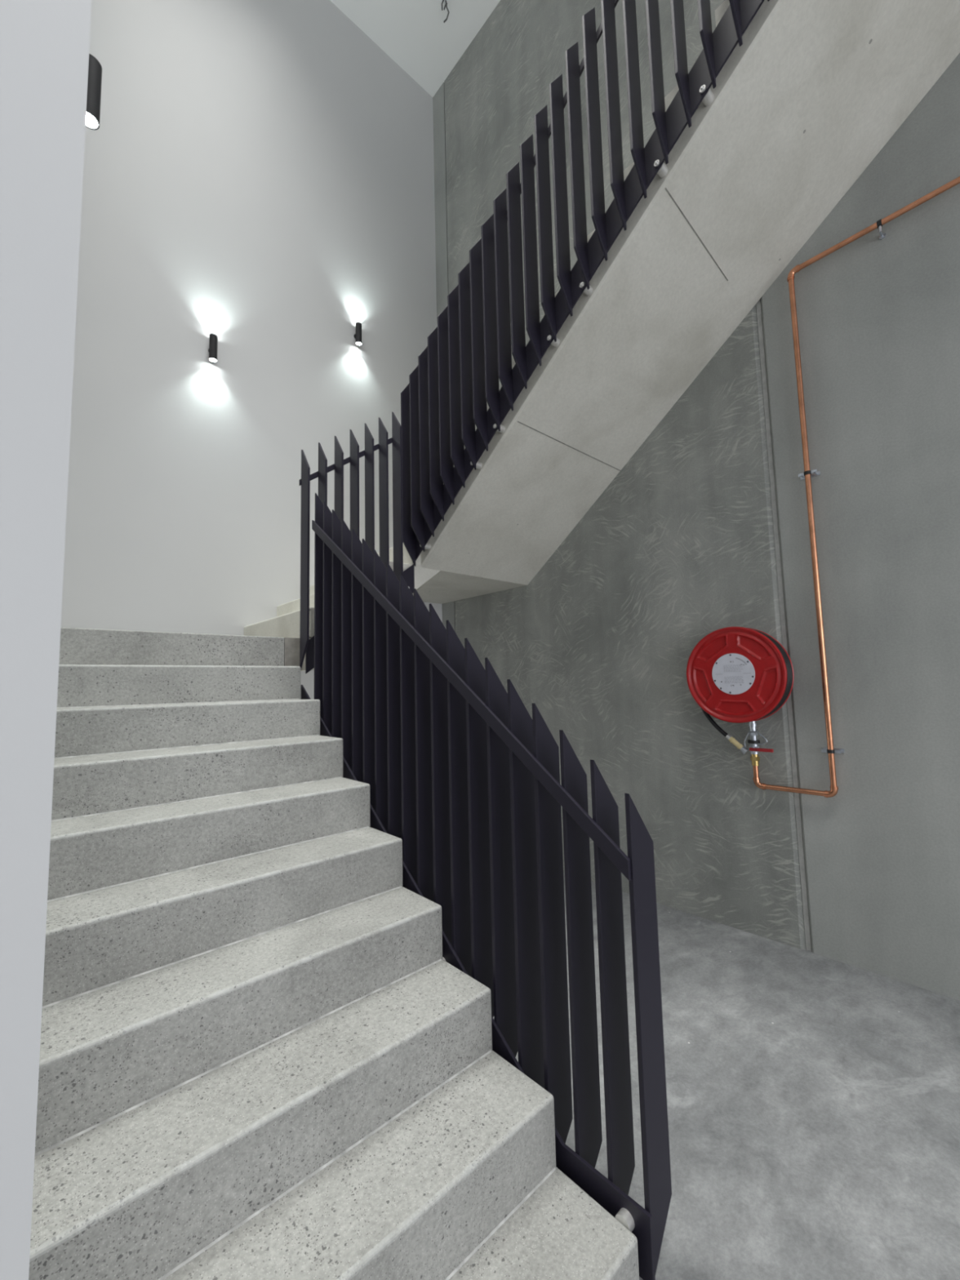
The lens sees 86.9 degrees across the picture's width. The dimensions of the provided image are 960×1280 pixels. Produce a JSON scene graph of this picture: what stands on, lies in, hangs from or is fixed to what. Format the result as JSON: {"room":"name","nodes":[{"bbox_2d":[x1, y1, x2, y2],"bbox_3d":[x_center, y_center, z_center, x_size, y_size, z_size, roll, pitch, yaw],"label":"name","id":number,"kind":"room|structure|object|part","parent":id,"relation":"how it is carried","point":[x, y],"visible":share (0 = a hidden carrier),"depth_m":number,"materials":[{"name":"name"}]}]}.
{"room":"stairwell","nodes":[
{"label":"stairwell","id":0,"kind":"room"},
{"bbox_2d":[0,0,91,1279],"bbox_3d":[-2.810,-2.353,0.888,3.234,7.806,3.163,3,-7,-42],"label":"wall","id":1,"kind":"structure","parent":0,"point":[45,44],"depth_m":0.59,"materials":[{"name":"white paint"}]},
{"bbox_2d":[85,53,102,129],"bbox_3d":[-1.172,-1.635,1.504,0.076,0.188,0.054,3,-7,-42],"label":"wall lamp","id":2,"kind":"object","parent":1,"relation":"attached to","point":[95,68],"visible":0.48,"depth_m":1.50,"materials":[{"name":"black metal"}]},
{"bbox_2d":[60,0,442,699],"bbox_3d":[-2.701,-2.145,3.249,6.583,7.806,0.200,3,-7,-42],"label":"wall","id":3,"kind":"structure","parent":0,"point":[259,175],"depth_m":3.89,"materials":[{"name":"white paint"}]},
{"bbox_2d":[208,333,217,362],"bbox_3d":[-1.966,-2.142,3.731,0.054,0.188,0.076,3,-7,-42],"label":"wall lamp","id":4,"kind":"object","parent":3,"relation":"attached to","point":[213,339],"visible":1,"depth_m":3.70,"materials":[{"name":"black metal"}]},
{"bbox_2d":[353,322,361,346],"bbox_3d":[-1.103,-2.763,4.588,0.054,0.188,0.076,3,-7,-42],"label":"wall lamp","id":5,"kind":"object","parent":3,"relation":"attached to","point":[357,335],"visible":1,"depth_m":4.56,"materials":[{"name":"black metal"}]},
{"bbox_2d":[329,0,500,97],"bbox_3d":[0.464,-6.543,-0.117,6.783,0.200,10.130,3,-7,-42],"label":"ceiling","id":6,"kind":"structure","parent":0,"point":[414,34],"depth_m":4.95,"materials":[{"name":"white paint"}]},
{"bbox_2d":[441,0,448,22],"bbox_3d":[-0.326,-5.887,4.747,0.072,0.208,0.039,1,-6,-29],"label":"hanging cable","id":7,"kind":"object","parent":6,"relation":"hanging from","point":[446,4],"visible":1,"depth_m":4.75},
{"bbox_2d":[432,82,455,631],"bbox_3d":[-0.245,-2.030,5.214,0.300,7.806,0.189,3,-7,-42],"label":"wall","id":8,"kind":"structure","parent":0,"point":[438,101],"depth_m":5.33,"materials":[{"name":"grey concrete"}]},
{"bbox_2d":[444,93,455,626],"bbox_3d":[-0.267,-2.043,5.059,0.042,7.806,0.012,3,-7,-42],"label":"trim","id":9,"kind":"structure","parent":8,"relation":"attached to","point":[444,93],"depth_m":5.26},
{"bbox_2d":[444,0,959,999],"bbox_3d":[3.095,-2.438,1.555,0.300,7.806,9.729,3,-7,-42],"label":"wall","id":10,"kind":"structure","parent":0,"point":[878,320],"depth_m":2.76,"materials":[{"name":"grey concrete"}]},
{"bbox_2d":[686,626,794,754],"bbox_3d":[1.452,0.281,2.820,0.206,0.702,0.524,3,-7,-42],"label":"hose reel","id":11,"kind":"object","parent":10,"relation":"attached to","point":[735,674],"visible":1,"depth_m":2.75,"materials":[{"name":"red metal"}]},
{"bbox_2d":[723,664,744,683],"bbox_3d":[1.376,0.186,2.761,0.001,0.097,0.188,3,-7,-42],"label":"print","id":12,"kind":"object","parent":11,"relation":"attached to","point":[732,673],"depth_m":2.76},
{"bbox_3d":[1.522,0.596,2.745,0.014,0.019,0.120,3,-7,-42],"label":"valve lever","id":13,"kind":"part","parent":11,"relation":"part of","materials":[{"name":"red plastic"}]},
{"bbox_2d":[755,299,811,951],"bbox_3d":[1.625,-2.274,2.990,0.038,7.806,0.023,3,-7,-42],"label":"trim","id":14,"kind":"structure","parent":10,"relation":"attached to","point":[804,894],"depth_m":2.79,"materials":[{"name":"grey metal"}]},
{"bbox_2d":[750,176,959,797],"bbox_3d":[3.204,-0.797,1.055,0.072,2.829,5.117,3,-7,-42],"label":"copper pipe","id":15,"kind":"object","parent":10,"relation":"attached to","point":[807,474],"visible":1,"depth_m":2.62,"materials":[{"name":"orange metal"}]},
{"bbox_2d":[493,872,959,1279],"bbox_3d":[0.733,1.434,-0.761,6.583,0.200,10.130,3,-7,-42],"label":"floor","id":16,"kind":"structure","parent":0,"point":[813,1100],"depth_m":1.65,"materials":[{"name":"concrete"}]},
{"bbox_2d":[28,0,959,1279],"bbox_3d":[0.068,-0.819,2.299,3.046,4.862,4.697,3,-7,-42],"label":"concrete staircase","id":17,"kind":"structure","parent":16,"relation":"on","point":[262,1056],"depth_m":1.58,"materials":[{"name":"concrete"}]},
{"bbox_2d":[298,411,414,673],"bbox_3d":[-0.712,-0.660,3.100,0.778,1.725,0.146,3,-7,-42],"label":"balustrade","id":18,"kind":"object","parent":17,"relation":"attached to","point":[306,644],"visible":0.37,"depth_m":3.08,"materials":[{"name":"black metal"}]},
{"bbox_3d":[-0.789,-1.116,3.120,0.654,0.508,0.011,3,-7,-42],"label":"rail","id":19,"kind":"part","parent":18,"relation":"part of","materials":[{"name":"black metal"}]},
{"bbox_3d":[-0.703,-0.159,3.091,0.735,0.727,0.010,3,-7,-42],"label":"string plate","id":20,"kind":"part","parent":18,"relation":"part of","materials":[{"name":"black metal"}]},
{"bbox_2d":[301,493,671,1279],"bbox_3d":[-0.266,0.357,2.035,0.136,2.448,1.989,3,-7,-42],"label":"balustrade","id":21,"kind":"object","parent":17,"relation":"attached to","point":[455,764],"visible":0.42,"depth_m":1.60,"materials":[{"name":"black metal"}]},
{"bbox_3d":[-0.265,-0.025,1.995,0.011,1.399,1.845,3,-7,-42],"label":"rail","id":22,"kind":"part","parent":21,"relation":"part of","materials":[{"name":"black metal"}]},
{"bbox_2d":[400,0,769,566],"bbox_3d":[0.432,-2.263,2.536,0.156,3.319,2.773,3,-7,-42],"label":"balustrade","id":23,"kind":"object","parent":17,"relation":"attached to","point":[464,358],"visible":0.98,"depth_m":2.62,"materials":[{"name":"black metal"}]},
{"bbox_3d":[0.440,-2.774,2.599,0.011,2.070,2.772,3,-7,-42],"label":"rail","id":24,"kind":"part","parent":23,"relation":"part of","materials":[{"name":"black metal"}]}
]}

